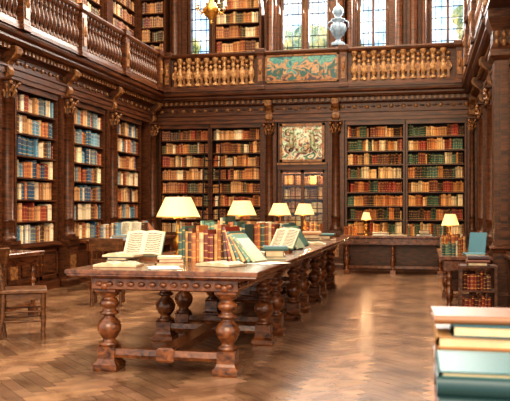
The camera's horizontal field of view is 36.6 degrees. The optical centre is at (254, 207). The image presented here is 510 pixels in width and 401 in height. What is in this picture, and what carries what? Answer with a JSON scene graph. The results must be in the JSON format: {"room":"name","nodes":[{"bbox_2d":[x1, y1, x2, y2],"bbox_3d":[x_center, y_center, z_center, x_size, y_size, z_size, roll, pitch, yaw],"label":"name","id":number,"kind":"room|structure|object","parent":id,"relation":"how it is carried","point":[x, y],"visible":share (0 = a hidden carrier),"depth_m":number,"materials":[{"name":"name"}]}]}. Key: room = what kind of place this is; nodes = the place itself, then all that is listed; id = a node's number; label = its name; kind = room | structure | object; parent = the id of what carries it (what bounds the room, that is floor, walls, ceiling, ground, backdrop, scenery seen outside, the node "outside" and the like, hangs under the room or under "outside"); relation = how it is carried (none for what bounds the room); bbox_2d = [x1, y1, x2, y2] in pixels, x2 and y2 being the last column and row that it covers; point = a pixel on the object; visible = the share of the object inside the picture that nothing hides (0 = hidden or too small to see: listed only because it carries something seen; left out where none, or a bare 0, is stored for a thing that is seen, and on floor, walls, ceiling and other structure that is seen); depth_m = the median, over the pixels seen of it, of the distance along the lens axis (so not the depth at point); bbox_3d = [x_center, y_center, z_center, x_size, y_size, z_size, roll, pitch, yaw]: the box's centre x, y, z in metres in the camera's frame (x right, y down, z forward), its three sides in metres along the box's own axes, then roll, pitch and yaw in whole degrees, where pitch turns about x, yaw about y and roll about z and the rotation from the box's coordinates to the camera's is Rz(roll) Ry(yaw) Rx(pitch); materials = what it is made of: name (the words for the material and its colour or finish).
{"room":"library","nodes":[
{"label":"library","id":0,"kind":"room"},
{"bbox_2d":[156,130,158,228],"bbox_3d":[1.537,-0.535,16.070,8.300,3.550,0.150,0,0,12],"label":"wall","id":1,"kind":"structure","parent":0,"point":[157,137],"depth_m":16.80,"materials":[{"name":"wood"}]},
{"bbox_2d":[283,173,322,228],"bbox_3d":[1.020,0.070,16.004,0.920,1.761,0.280,0,0,12],"label":"bookcase","id":2,"kind":"object","parent":1,"relation":"attached to","point":[313,176],"visible":0.43,"depth_m":15.98,"materials":[{"name":"brown wood"}]},
{"bbox_2d":[155,85,476,124],"bbox_3d":[1.102,-2.060,15.725,6.600,0.600,0.610,0,0,12],"label":"trim","id":3,"kind":"structure","parent":1,"relation":"attached to","point":[442,101],"depth_m":15.57,"materials":[{"name":"brown wood"}]},
{"bbox_2d":[0,268,486,400],"bbox_3d":[-0.365,1.290,8.118,10.200,0.100,18.700,0,0,12],"label":"floor","id":4,"kind":"structure","parent":0,"point":[372,338],"depth_m":6.62,"materials":[{"name":"brown wood"}]},
{"bbox_2d":[0,247,10,336],"bbox_3d":[-2.657,0.812,7.336,0.491,0.864,0.430,0,0,24],"label":"wooden chair","id":5,"kind":"object","parent":4,"relation":"on","point":[4,252],"visible":0.51,"depth_m":7.41,"materials":[{"name":"brown wood"}]},
{"bbox_2d":[0,45,22,285],"bbox_3d":[-3.451,-0.480,10.547,0.530,3.440,0.460,0,0,12],"label":"pilaster","id":6,"kind":"object","parent":4,"relation":"on","point":[8,86],"visible":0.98,"depth_m":10.46,"materials":[{"name":"brown wood"}]},
{"bbox_2d":[0,263,46,338],"bbox_3d":[-2.261,0.812,7.445,0.490,0.864,0.430,0,0,-16],"label":"wooden chair","id":7,"kind":"object","parent":4,"relation":"on","point":[35,292],"visible":0.99,"depth_m":7.29,"materials":[{"name":"brown wood"}]},
{"bbox_2d":[6,250,44,314],"bbox_3d":[-2.848,0.865,8.561,0.640,0.750,0.940,0,0,12],"label":"side table","id":8,"kind":"object","parent":4,"relation":"on","point":[16,257],"visible":0.53,"depth_m":8.70,"materials":[{"name":"brown wood"}]},
{"bbox_2d":[16,83,62,289],"bbox_3d":[-3.334,-0.260,11.448,0.410,3.000,1.270,0,0,12],"label":"bookcase","id":9,"kind":"object","parent":4,"relation":"on","point":[36,109],"visible":0.76,"depth_m":11.54,"materials":[{"name":"brown wood"}]},
{"bbox_2d":[17,94,52,243],"bbox_3d":[-3.356,-0.582,11.452,0.227,2.182,1.170,0,0,12],"label":"books","id":10,"kind":"object","parent":9,"relation":"on","point":[35,136],"depth_m":11.50,"materials":[{"name":"fabric"}]},
{"bbox_2d":[57,69,79,286],"bbox_3d":[-3.061,-0.480,12.320,0.530,3.440,0.460,0,0,12],"label":"pilaster","id":11,"kind":"object","parent":4,"relation":"on","point":[67,252],"visible":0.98,"depth_m":12.20,"materials":[{"name":"brown wood"}]},
{"bbox_2d":[74,102,104,282],"bbox_3d":[-2.945,-0.260,13.221,0.410,3.000,1.270,0,0,12],"label":"bookcase","id":12,"kind":"object","parent":4,"relation":"on","point":[89,120],"visible":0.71,"depth_m":13.27,"materials":[{"name":"brown wood"}]},
{"bbox_2d":[74,107,100,237],"bbox_3d":[-2.966,-0.582,13.226,0.229,2.181,1.174,0,0,12],"label":"books","id":13,"kind":"object","parent":12,"relation":"on","point":[87,120],"depth_m":13.26,"materials":[{"name":"paper"}]},
{"bbox_2d":[89,238,124,306],"bbox_3d":[-1.888,0.812,9.908,0.430,0.864,0.491,0,0,-5],"label":"wooden chair","id":14,"kind":"object","parent":4,"relation":"on","point":[95,244],"visible":0.41,"depth_m":9.70,"materials":[{"name":"brown wood"}]},
{"bbox_2d":[105,87,123,258],"bbox_3d":[-2.671,-0.480,14.092,0.530,3.440,0.460,0,0,12],"label":"pilaster","id":15,"kind":"object","parent":4,"relation":"on","point":[112,117],"visible":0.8,"depth_m":13.99,"materials":[{"name":"brown wood"}]},
{"bbox_2d":[81,235,175,288],"bbox_3d":[-2.019,0.865,12.935,0.700,0.750,2.600,0,0,12],"label":"desk","id":16,"kind":"object","parent":4,"relation":"on","point":[168,242],"visible":0.1,"depth_m":13.65,"materials":[{"name":"brown wood"}]},
{"bbox_2d":[99,222,120,237],"bbox_3d":[-2.290,0.357,12.181,0.316,0.267,0.228,0,0,7],"label":"books","id":17,"kind":"object","parent":16,"relation":"on","point":[105,230],"visible":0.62,"depth_m":12.09,"materials":[{"name":"fabric"}]},
{"bbox_2d":[121,222,141,234],"bbox_3d":[-2.017,0.355,12.560,0.332,0.270,0.241,0,0,1],"label":"open book","id":18,"kind":"object","parent":16,"relation":"on","point":[125,226],"visible":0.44,"depth_m":12.54,"materials":[{"name":"beige paper"}]},
{"bbox_2d":[118,115,141,251],"bbox_3d":[-2.555,-0.260,14.993,0.410,3.000,1.270,0,0,12],"label":"bookcase","id":19,"kind":"object","parent":4,"relation":"on","point":[129,129],"visible":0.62,"depth_m":15.16,"materials":[{"name":"brown wood"}]},
{"bbox_2d":[118,122,137,222],"bbox_3d":[-2.575,-0.574,14.996,0.229,2.165,1.173,0,0,12],"label":"books","id":20,"kind":"object","parent":19,"relation":"on","point":[127,131],"depth_m":15.06,"materials":[{"name":"paper"}]},
{"bbox_2d":[141,102,161,230],"bbox_3d":[-2.220,-0.480,16.143,0.530,3.440,0.340,0,0,12],"label":"pilaster","id":21,"kind":"object","parent":4,"relation":"on","point":[149,131],"visible":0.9,"depth_m":15.99,"materials":[{"name":"brown wood"}]},
{"bbox_2d":[64,257,296,377],"bbox_3d":[-0.520,0.850,6.483,1.480,0.780,1.740,0,0,12],"label":"table","id":22,"kind":"object","parent":4,"relation":"on","point":[227,284],"visible":0.95,"depth_m":5.82,"materials":[{"name":"brown wood"}]},
{"bbox_2d":[93,261,143,267],"bbox_3d":[-1.077,0.442,6.093,0.352,0.036,0.252,0,0,6],"label":"open book","id":23,"kind":"object","parent":22,"relation":"on","point":[115,264],"visible":1,"depth_m":5.98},
{"bbox_2d":[102,252,142,261],"bbox_3d":[-1.107,0.416,6.469,0.320,0.088,0.253,0,0,24],"label":"book stack","id":24,"kind":"object","parent":22,"relation":"on","point":[116,256],"visible":0.91,"depth_m":6.38,"materials":[{"name":"paper"}]},
{"bbox_2d":[124,230,165,260],"bbox_3d":[-0.983,0.330,6.891,0.352,0.260,0.269,0,0,7],"label":"open book","id":25,"kind":"object","parent":22,"relation":"on","point":[150,244],"visible":0.74,"depth_m":6.85,"materials":[{"name":"beige paper"}]},
{"bbox_2d":[146,266,181,269],"bbox_3d":[-0.698,0.457,5.908,0.259,0.007,0.328,0,0,-11],"label":"paper sheets","id":26,"kind":"object","parent":22,"relation":"on","point":[149,267],"visible":1,"depth_m":5.88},
{"bbox_2d":[155,255,183,265],"bbox_3d":[-0.698,0.426,6.295,0.229,0.068,0.281,0,0,-7],"label":"book stack","id":27,"kind":"object","parent":22,"relation":"on","point":[161,260],"visible":1,"depth_m":6.17,"materials":[{"name":"paper"}]},
{"bbox_2d":[156,196,200,254],"bbox_3d":[-0.708,0.172,7.118,0.414,0.575,0.414,0,0,12],"label":"table lamp","id":28,"kind":"object","parent":22,"relation":"on","point":[178,208],"visible":0.79,"depth_m":6.99,"materials":[{"name":"fabric"}]},
{"bbox_2d":[178,224,229,261],"bbox_3d":[-0.437,0.302,6.758,0.424,0.316,0.264,0,0,18],"label":"books","id":29,"kind":"object","parent":22,"relation":"on","point":[199,243],"visible":0.85,"depth_m":6.65,"materials":[{"name":"fabric"}]},
{"bbox_2d":[195,260,246,267],"bbox_3d":[-0.270,0.442,6.131,0.332,0.036,0.252,0,0,32],"label":"open book","id":30,"kind":"object","parent":22,"relation":"on","point":[221,263],"visible":1,"depth_m":6.05,"materials":[{"name":"paper"}]},
{"bbox_2d":[200,217,252,241],"bbox_3d":[-0.254,0.271,7.106,0.430,0.379,0.286,0,0,18],"label":"books","id":31,"kind":"object","parent":22,"relation":"on","point":[247,229],"visible":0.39,"depth_m":7.03,"materials":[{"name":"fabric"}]},
{"bbox_2d":[222,226,266,262],"bbox_3d":[-0.085,0.309,6.561,0.341,0.302,0.228,0,0,32],"label":"leaning books","id":32,"kind":"object","parent":22,"relation":"on","point":[237,246],"visible":0.88,"depth_m":6.51,"materials":[{"name":"paper"}]},
{"bbox_2d":[263,245,287,259],"bbox_3d":[0.182,0.401,6.973,0.224,0.118,0.249,0,0,1],"label":"book stack","id":33,"kind":"object","parent":22,"relation":"on","point":[272,252],"visible":0.91,"depth_m":6.88,"materials":[{"name":"paper"}]},
{"bbox_2d":[159,124,209,250],"bbox_3d":[-1.470,-0.260,16.413,1.120,3.000,0.410,0,0,12],"label":"bookcase","id":34,"kind":"object","parent":4,"relation":"on","point":[181,147],"visible":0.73,"depth_m":16.36,"materials":[{"name":"brown wood"}]},
{"bbox_2d":[202,144,220,220],"bbox_3d":[-0.907,-0.048,15.900,0.372,2.580,0.340,0,0,12],"label":"library ladder","id":35,"kind":"object","parent":4,"relation":"on","point":[219,160],"visible":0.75,"depth_m":15.93,"materials":[{"name":"wood"}]},
{"bbox_2d":[210,123,261,221],"bbox_3d":[-0.371,-0.260,16.172,1.110,3.000,0.410,0,0,12],"label":"bookcase","id":36,"kind":"object","parent":4,"relation":"on","point":[241,143],"visible":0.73,"depth_m":16.12,"materials":[{"name":"brown wood"}]},
{"bbox_2d":[162,248,320,335],"bbox_3d":[-0.142,0.850,8.202,1.480,0.780,1.640,0,0,12],"label":"table","id":37,"kind":"object","parent":4,"relation":"on","point":[183,300],"visible":0.4,"depth_m":7.73,"materials":[{"name":"brown wood"}]},
{"bbox_2d":[246,221,278,249],"bbox_3d":[0.054,0.302,8.570,0.406,0.315,0.255,0,0,18],"label":"books","id":38,"kind":"object","parent":37,"relation":"on","point":[263,233],"visible":0.42,"depth_m":8.45,"materials":[{"name":"fabric"}]},
{"bbox_2d":[270,228,300,252],"bbox_3d":[0.321,0.334,8.060,0.292,0.252,0.264,0,0,32],"label":"open book","id":39,"kind":"object","parent":37,"relation":"on","point":[282,236],"visible":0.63,"depth_m":8.02,"materials":[{"name":"white paper"}]},
{"bbox_2d":[279,223,304,249],"bbox_3d":[0.414,0.313,8.593,0.239,0.293,0.224,0,0,24],"label":"leaning books","id":40,"kind":"object","parent":37,"relation":"on","point":[299,245],"visible":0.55,"depth_m":8.55,"materials":[{"name":"paper"}]},
{"bbox_2d":[262,100,277,221],"bbox_3d":[0.310,-0.480,15.940,0.300,3.440,0.530,0,0,12],"label":"pilaster","id":41,"kind":"object","parent":4,"relation":"on","point":[269,129],"visible":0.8,"depth_m":15.82,"materials":[{"name":"brown wood"}]},
{"bbox_2d":[220,242,336,312],"bbox_3d":[0.223,0.850,9.862,1.480,0.780,1.640,0,0,12],"label":"table","id":42,"kind":"object","parent":4,"relation":"on","point":[310,293],"visible":0.17,"depth_m":9.90,"materials":[{"name":"brown wood"}]},
{"bbox_2d":[227,200,256,220],"bbox_3d":[-0.162,0.178,9.507,0.373,0.564,0.373,0,0,12],"label":"table lamp","id":43,"kind":"object","parent":42,"relation":"on","point":[241,208],"visible":0.67,"depth_m":9.39,"materials":[{"name":"beige fabric"}]},
{"bbox_2d":[289,223,308,245],"bbox_3d":[0.528,0.322,9.381,0.222,0.276,0.208,0,0,24],"label":"leaning books","id":44,"kind":"object","parent":42,"relation":"on","point":[301,236],"visible":0.4,"depth_m":9.38,"materials":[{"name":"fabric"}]},
{"bbox_2d":[302,231,321,241],"bbox_3d":[0.753,0.384,10.176,0.249,0.152,0.288,0,0,7],"label":"book stack","id":45,"kind":"object","parent":42,"relation":"on","point":[312,236],"visible":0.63,"depth_m":10.08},
{"bbox_2d":[252,237,348,296],"bbox_3d":[0.584,0.850,11.503,1.480,0.780,1.600,0,0,12],"label":"table","id":46,"kind":"object","parent":4,"relation":"on","point":[327,281],"visible":0.18,"depth_m":11.68,"materials":[{"name":"brown wood"}]},
{"bbox_2d":[268,203,290,220],"bbox_3d":[0.359,0.190,11.133,0.331,0.540,0.331,0,0,12],"label":"table lamp","id":47,"kind":"object","parent":46,"relation":"on","point":[278,209],"visible":0.73,"depth_m":11.03,"materials":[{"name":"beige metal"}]},
{"bbox_2d":[294,203,314,230],"bbox_3d":[0.767,0.190,11.964,0.319,0.540,0.319,0,0,12],"label":"table lamp","id":48,"kind":"object","parent":46,"relation":"on","point":[304,209],"visible":0.73,"depth_m":11.87,"materials":[{"name":"gold metal"}]},
{"bbox_2d":[305,222,322,232],"bbox_3d":[0.866,0.333,11.352,0.241,0.255,0.217,0,0,18],"label":"books","id":49,"kind":"object","parent":46,"relation":"on","point":[309,226],"visible":0.53,"depth_m":11.28,"materials":[{"name":"fabric"}]},
{"bbox_2d":[319,233,335,240],"bbox_3d":[0.991,0.408,10.840,0.301,0.104,0.255,0,0,12],"label":"book stack","id":50,"kind":"object","parent":46,"relation":"on","point":[325,236],"visible":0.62,"depth_m":10.73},
{"bbox_2d":[277,121,327,267],"bbox_3d":[0.967,-0.260,15.760,1.020,3.000,0.200,0,0,12],"label":"door","id":51,"kind":"structure","parent":4,"relation":"on","point":[282,167],"depth_m":15.73,"materials":[{"name":"brown wood"}]},
{"bbox_2d":[280,123,324,161],"bbox_3d":[0.958,-1.330,15.720,0.920,0.780,0.139,0,0,12],"label":"painting","id":52,"kind":"object","parent":51,"relation":"attached to","point":[301,142],"visible":1,"depth_m":15.70,"materials":[{"name":"multicoloured paint"}]},
{"bbox_2d":[328,98,344,269],"bbox_3d":[1.648,-0.480,15.646,0.340,3.440,0.530,0,0,12],"label":"pilaster","id":53,"kind":"object","parent":4,"relation":"on","point":[336,127],"visible":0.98,"depth_m":15.52,"materials":[{"name":"brown wood"}]},
{"bbox_2d":[345,119,405,270],"bbox_3d":[2.422,-0.260,15.558,1.190,3.000,0.410,0,0,12],"label":"bookcase","id":54,"kind":"object","parent":4,"relation":"on","point":[375,150],"visible":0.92,"depth_m":15.52,"materials":[{"name":"brown wood"}]},
{"bbox_2d":[348,126,402,233],"bbox_3d":[2.425,-0.571,15.580,1.088,2.160,0.227,0,0,12],"label":"books","id":55,"kind":"object","parent":54,"relation":"on","point":[375,153],"depth_m":15.52,"materials":[{"name":"paper"}]},
{"bbox_2d":[340,235,445,275],"bbox_3d":[2.601,0.880,14.530,1.950,0.720,0.600,0,0,12],"label":"desk","id":56,"kind":"object","parent":4,"relation":"on","point":[393,253],"visible":0.79,"depth_m":14.58,"materials":[{"name":"brown wood"}]},
{"bbox_2d":[344,224,356,234],"bbox_3d":[1.820,0.417,14.718,0.235,0.206,0.173,0,0,12],"label":"books","id":57,"kind":"object","parent":56,"relation":"on","point":[348,230],"visible":0.94,"depth_m":14.65,"materials":[{"name":"fabric"}]},
{"bbox_2d":[361,212,370,235],"bbox_3d":[2.102,0.296,14.589,0.200,0.448,0.200,0,0,12],"label":"table lamp","id":58,"kind":"object","parent":56,"relation":"on","point":[366,215],"visible":1,"depth_m":14.54,"materials":[{"name":"gold metal"}]},
{"bbox_2d":[407,224,415,235],"bbox_3d":[2.944,0.410,14.534,0.168,0.220,0.182,0,0,12],"label":"books","id":59,"kind":"object","parent":56,"relation":"on","point":[411,230],"visible":0.96,"depth_m":14.46,"materials":[{"name":"fabric"}]},
{"bbox_2d":[432,345,435,396],"bbox_3d":[0.947,0.900,2.352,0.780,0.680,1.500,0,0,12],"label":"table","id":60,"kind":"object","parent":4,"relation":"on","point":[433,345],"visible":0.05,"depth_m":2.83,"materials":[{"name":"brown wood"}]},
{"bbox_2d":[431,306,509,384],"bbox_3d":[0.800,0.451,2.540,0.432,0.218,0.319,0,0,12],"label":"book stack","id":61,"kind":"object","parent":60,"relation":"on","point":[482,329],"visible":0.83,"depth_m":2.43,"materials":[{"name":"paper"}]},
{"bbox_2d":[435,350,509,400],"bbox_3d":[0.704,0.488,2.084,0.420,0.143,0.334,0,0,12],"label":"book stack","id":62,"kind":"object","parent":60,"relation":"on","point":[460,375],"visible":1,"depth_m":1.97,"materials":[{"name":"paper"}]},
{"bbox_2d":[406,118,466,270],"bbox_3d":[3.584,-0.260,15.302,1.170,3.000,0.410,0,0,12],"label":"bookcase","id":63,"kind":"object","parent":4,"relation":"on","point":[436,148],"visible":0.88,"depth_m":15.24,"materials":[{"name":"brown wood"}]},
{"bbox_2d":[408,123,463,233],"bbox_3d":[3.589,-0.578,15.323,1.075,2.173,0.227,0,0,12],"label":"books","id":64,"kind":"object","parent":63,"relation":"on","point":[435,150],"depth_m":15.27,"materials":[{"name":"fabric"}]},
{"bbox_2d":[436,248,492,306],"bbox_3d":[2.618,0.900,9.766,0.600,0.680,1.900,0,0,12],"label":"desk","id":65,"kind":"object","parent":4,"relation":"on","point":[450,263],"visible":0.59,"depth_m":8.96,"materials":[{"name":"brown wood"}]},
{"bbox_2d":[441,213,459,235],"bbox_3d":[2.662,0.316,10.524,0.246,0.489,0.246,0,0,12],"label":"table lamp","id":66,"kind":"object","parent":65,"relation":"on","point":[450,220],"visible":0.72,"depth_m":10.45,"materials":[{"name":"fabric"}]},
{"bbox_2d":[442,241,460,254],"bbox_3d":[2.357,0.477,9.260,0.227,0.166,0.148,0,0,12],"label":"books","id":67,"kind":"object","parent":65,"relation":"on","point":[451,248],"visible":0.98,"depth_m":9.21,"materials":[{"name":"fabric"}]},
{"bbox_2d":[441,234,464,252],"bbox_3d":[2.494,0.441,9.710,0.294,0.237,0.196,0,0,15],"label":"books","id":68,"kind":"object","parent":65,"relation":"on","point":[453,238],"visible":0.51,"depth_m":9.63,"materials":[{"name":"fabric"}]},
{"bbox_2d":[468,232,488,253],"bbox_3d":[2.716,0.429,9.400,0.220,0.262,0.148,0,0,30],"label":"books","id":69,"kind":"object","parent":65,"relation":"on","point":[477,240],"visible":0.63,"depth_m":9.38,"materials":[{"name":"blue fabric"}]},
{"bbox_2d":[467,94,476,248],"bbox_3d":[4.236,-0.480,15.077,0.202,3.440,0.530,0,0,12],"label":"pilaster","id":70,"kind":"object","parent":4,"relation":"on","point":[471,121],"visible":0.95,"depth_m":14.97,"materials":[{"name":"brown wood"}]},
{"bbox_2d":[475,119,478,273],"bbox_3d":[4.193,-0.260,13.925,0.410,3.000,1.600,0,0,12],"label":"bookcase","id":71,"kind":"object","parent":4,"relation":"on","point":[477,120],"visible":0.02,"depth_m":14.70,"materials":[{"name":"brown wood"}]},
{"bbox_2d":[471,77,484,273],"bbox_3d":[3.912,-0.480,12.973,0.530,3.440,0.280,0,0,12],"label":"pilaster","id":72,"kind":"object","parent":4,"relation":"on","point":[479,107],"visible":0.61,"depth_m":12.93,"materials":[{"name":"brown wood"}]},
{"bbox_2d":[458,264,497,307],"bbox_3d":[2.419,0.930,8.396,0.420,0.620,0.337,0,0,12],"label":"bookshelf","id":73,"kind":"object","parent":4,"relation":"on","point":[494,291],"visible":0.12,"depth_m":8.28,"materials":[{"name":"brown wood"}]},
{"bbox_2d":[462,271,490,289],"bbox_3d":[2.387,0.782,8.348,0.307,0.197,0.178,0,0,12],"label":"books","id":74,"kind":"object","parent":73,"relation":"on","point":[474,281],"visible":0.97,"depth_m":8.28,"materials":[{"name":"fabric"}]},
{"bbox_2d":[462,295,490,306],"bbox_3d":[2.381,1.032,8.329,0.305,0.176,0.140,0,0,12],"label":"books","id":75,"kind":"object","parent":73,"relation":"on","point":[484,301],"visible":0.66,"depth_m":8.28,"materials":[{"name":"fabric"}]},
{"bbox_2d":[466,255,489,265],"bbox_3d":[2.419,0.571,8.397,0.249,0.098,0.276,0,0,10],"label":"book stack","id":76,"kind":"object","parent":73,"relation":"on","point":[471,260],"visible":1,"depth_m":8.30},
{"bbox_2d":[479,56,491,293],"bbox_3d":[3.525,-0.480,11.215,0.530,3.440,0.280,0,0,12],"label":"pilaster","id":77,"kind":"object","parent":4,"relation":"on","point":[484,64],"visible":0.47,"depth_m":11.18,"materials":[{"name":"brown wood"}]},
{"bbox_2d":[484,102,486,275],"bbox_3d":[3.787,-0.260,12.079,0.410,3.000,1.480,0,0,12],"label":"bookcase","id":78,"kind":"object","parent":4,"relation":"on","point":[485,105],"visible":0.02,"depth_m":12.80,"materials":[{"name":"brown wood"}]},
{"bbox_2d":[485,7,509,307],"bbox_3d":[2.990,-3.010,9.315,0.380,8.500,0.460,0,0,12],"label":"pier","id":79,"kind":"object","parent":4,"relation":"on","point":[497,20],"visible":0.98,"depth_m":9.15,"materials":[{"name":"brown wood"}]},
{"bbox_2d":[503,58,509,307],"bbox_3d":[2.952,-0.260,8.279,0.410,3.000,1.600,0,0,12],"label":"bookcase","id":80,"kind":"object","parent":4,"relation":"on","point":[507,255],"visible":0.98,"depth_m":8.96,"materials":[{"name":"brown wood"}]},
{"bbox_2d":[0,0,509,94],"bbox_3d":[0.113,-2.380,11.110,8.950,0.040,11.750,0,0,12],"label":"floor","id":81,"kind":"structure","parent":0,"point":[491,3],"depth_m":14.94,"materials":[{"name":"brown wood"}]},
{"bbox_2d":[0,23,163,122],"bbox_3d":[-3.199,-2.060,11.505,0.610,0.600,9.900,0,0,12],"label":"trim","id":82,"kind":"structure","parent":81,"relation":"attached to","point":[43,66],"depth_m":12.15,"materials":[{"name":"brown wood"}]},
{"bbox_2d":[0,0,164,92],"bbox_3d":[-2.960,-2.815,11.405,0.240,0.830,9.807,0,0,12],"label":"gallery balustrade","id":83,"kind":"object","parent":81,"relation":"on","point":[114,48],"visible":1,"depth_m":12.29,"materials":[{"name":"brown wood"}]},
{"bbox_2d":[73,0,102,48],"bbox_3d":[-3.320,-4.184,14.634,0.350,3.551,1.500,0,0,12],"label":"bookcase","id":84,"kind":"object","parent":81,"relation":"on","point":[95,6],"visible":0.08,"depth_m":15.10,"materials":[{"name":"brown wood"}]},
{"bbox_2d":[73,0,99,16],"bbox_3d":[-3.311,-4.148,14.632,0.229,3.434,1.405,0,0,12],"label":"books","id":85,"kind":"object","parent":84,"relation":"on","point":[94,5],"depth_m":15.00,"materials":[{"name":"paper"}]},
{"bbox_2d":[113,0,136,37],"bbox_3d":[-2.930,-4.184,16.407,0.350,3.551,1.500,0,0,12],"label":"bookcase","id":86,"kind":"object","parent":81,"relation":"on","point":[124,11],"visible":0.2,"depth_m":16.66,"materials":[{"name":"brown wood"}]},
{"bbox_2d":[141,0,169,52],"bbox_3d":[-2.254,-4.184,17.272,0.620,3.551,0.350,0,0,12],"label":"bookcase","id":87,"kind":"object","parent":81,"relation":"on","point":[155,28],"visible":0.5,"depth_m":17.19,"materials":[{"name":"brown wood"}]},
{"bbox_2d":[170,0,181,54],"bbox_3d":[-1.783,-4.305,17.132,0.261,3.810,0.301,0,0,12],"label":"column","id":88,"kind":"structure","parent":81,"relation":"on","point":[175,5],"depth_m":17.07,"materials":[{"name":"brown wood"}]},
{"bbox_2d":[213,0,263,52],"bbox_3d":[-0.359,-4.184,16.855,1.060,3.551,0.350,0,0,12],"label":"bookcase","id":89,"kind":"object","parent":81,"relation":"on","point":[240,28],"visible":0.48,"depth_m":16.78,"materials":[{"name":"brown wood"}]},
{"bbox_2d":[265,0,276,50],"bbox_3d":[0.328,-4.305,16.672,0.246,3.810,0.293,0,0,12],"label":"column","id":90,"kind":"structure","parent":81,"relation":"on","point":[270,5],"depth_m":16.65,"materials":[{"name":"brown wood"}]},
{"bbox_2d":[163,39,462,92],"bbox_3d":[1.072,-2.815,15.471,6.150,0.830,0.240,0,0,12],"label":"gallery balustrade","id":91,"kind":"object","parent":81,"relation":"on","point":[343,65],"visible":1,"depth_m":15.39,"materials":[{"name":"brown wood"}]},
{"bbox_2d":[328,3,348,46],"bbox_3d":[1.655,-3.650,15.352,0.328,0.840,0.329,0,0,-33],"label":"stone urn","id":92,"kind":"object","parent":91,"relation":"on","point":[338,28],"visible":0.99,"depth_m":15.27,"materials":[{"name":"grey stone"}]},
{"bbox_2d":[334,0,345,47],"bbox_3d":[1.802,-4.305,16.344,0.261,3.810,0.301,0,0,12],"label":"column","id":93,"kind":"structure","parent":81,"relation":"on","point":[342,3],"depth_m":16.37,"materials":[{"name":"brown wood"}]},
{"bbox_2d":[345,0,354,46],"bbox_3d":[1.999,-4.305,16.308,0.231,3.810,0.286,0,0,12],"label":"column","id":94,"kind":"structure","parent":81,"relation":"on","point":[350,4],"depth_m":16.24,"materials":[{"name":"brown wood"}]},
{"bbox_2d":[393,0,405,44],"bbox_3d":[3.003,-4.305,16.080,0.261,3.810,0.301,0,0,12],"label":"column","id":95,"kind":"structure","parent":81,"relation":"on","point":[399,6],"depth_m":16.02,"materials":[{"name":"brown wood"}]},
{"bbox_2d":[408,0,419,43],"bbox_3d":[3.296,-4.305,16.015,0.261,3.810,0.301,0,0,12],"label":"column","id":96,"kind":"structure","parent":81,"relation":"on","point":[413,5],"depth_m":15.95,"materials":[{"name":"brown wood"}]},
{"bbox_2d":[420,0,427,43],"bbox_3d":[3.495,-4.305,15.987,0.200,3.810,0.270,0,0,12],"label":"column","id":97,"kind":"structure","parent":81,"relation":"on","point":[423,3],"depth_m":15.92,"materials":[{"name":"brown wood"}]},
{"bbox_2d":[461,0,487,81],"bbox_3d":[3.424,-2.815,12.129,0.240,0.830,5.238,0,0,12],"label":"gallery balustrade","id":98,"kind":"object","parent":81,"relation":"on","point":[476,9],"visible":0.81,"depth_m":11.22,"materials":[{"name":"brown wood"}]},
{"bbox_2d":[462,18,491,115],"bbox_3d":[3.688,-2.060,12.141,0.610,0.600,5.300,0,0,12],"label":"trim","id":99,"kind":"structure","parent":81,"relation":"attached to","point":[481,47],"depth_m":11.97,"materials":[{"name":"brown wood"}]},
{"bbox_2d":[188,0,466,70],"bbox_3d":[1.359,-4.880,16.774,8.950,4.960,0.150,0,0,12],"label":"wall","id":100,"kind":"structure","parent":0,"point":[188,0],"depth_m":16.76,"materials":[{"name":"paint"}]},
{"bbox_2d":[189,0,211,53],"bbox_3d":[-1.216,-4.535,17.289,0.520,3.250,0.190,0,0,12],"label":"window","id":101,"kind":"structure","parent":100,"relation":"in","point":[191,9],"depth_m":17.27,"materials":[{"name":"brown wood"}]},
{"bbox_2d":[10,0,467,53],"bbox_3d":[0.126,-4.880,11.168,8.650,4.960,11.330,0,0,12],"label":"trim","id":102,"kind":"structure","parent":100,"relation":"attached to","point":[107,4],"depth_m":16.54,"materials":[{"name":"brown wood"}]},
{"bbox_2d":[281,0,303,49],"bbox_3d":[0.826,-4.535,16.841,0.500,3.250,0.190,0,0,12],"label":"window","id":103,"kind":"structure","parent":100,"relation":"in","point":[283,4],"depth_m":16.82,"materials":[{"name":"brown wood"}]},
{"bbox_2d":[306,0,329,48],"bbox_3d":[1.373,-4.535,16.720,0.500,3.250,0.190,0,0,12],"label":"window","id":104,"kind":"structure","parent":100,"relation":"in","point":[308,2],"depth_m":16.70,"materials":[{"name":"brown wood"}]},
{"bbox_2d":[358,0,387,45],"bbox_3d":[2.525,-4.535,16.467,0.620,3.250,0.190,0,0,12],"label":"window","id":105,"kind":"structure","parent":100,"relation":"in","point":[373,10],"depth_m":16.45,"materials":[{"name":"clear glass"}]},
{"bbox_2d":[430,0,465,57],"bbox_3d":[4.029,-4.535,16.136,0.740,3.250,0.190,0,0,12],"label":"window","id":106,"kind":"structure","parent":100,"relation":"in","point":[447,6],"depth_m":16.14,"materials":[{"name":"clear glass"}]},
{"bbox_3d":[0.113,-7.435,11.110,8.950,0.150,11.750,0,0,12],"label":"ceiling","id":107,"kind":"structure","parent":0,"visible":0},
{"bbox_2d":[195,0,227,23],"bbox_3d":[-0.705,-5.178,12.442,0.508,4.436,0.508,0,0,35],"label":"brass chandelier","id":108,"kind":"object","parent":107,"relation":"hanging from","point":[210,10],"visible":1,"depth_m":12.37,"materials":[{"name":"gold metal"}]},
{"label":"outside","id":109,"kind":"structure","parent":0,"visible":0},
{"bbox_2d":[285,25,362,49],"bbox_3d":[1.831,-2.578,27.179,3.271,7.656,3.822,0,0,-11],"label":"autumn tree","id":110,"kind":"object","parent":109,"point":[292,41],"visible":0.04,"depth_m":25.57,"materials":[{"name":"green plant"}]},
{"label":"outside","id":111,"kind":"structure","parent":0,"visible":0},
{"bbox_2d":[451,6,462,38],"bbox_3d":[6.928,-2.515,23.943,3.616,7.530,3.325,0,0,-30],"label":"autumn tree","id":112,"kind":"object","parent":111,"point":[457,12],"visible":0.02,"depth_m":22.87,"materials":[{"name":"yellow plant"}]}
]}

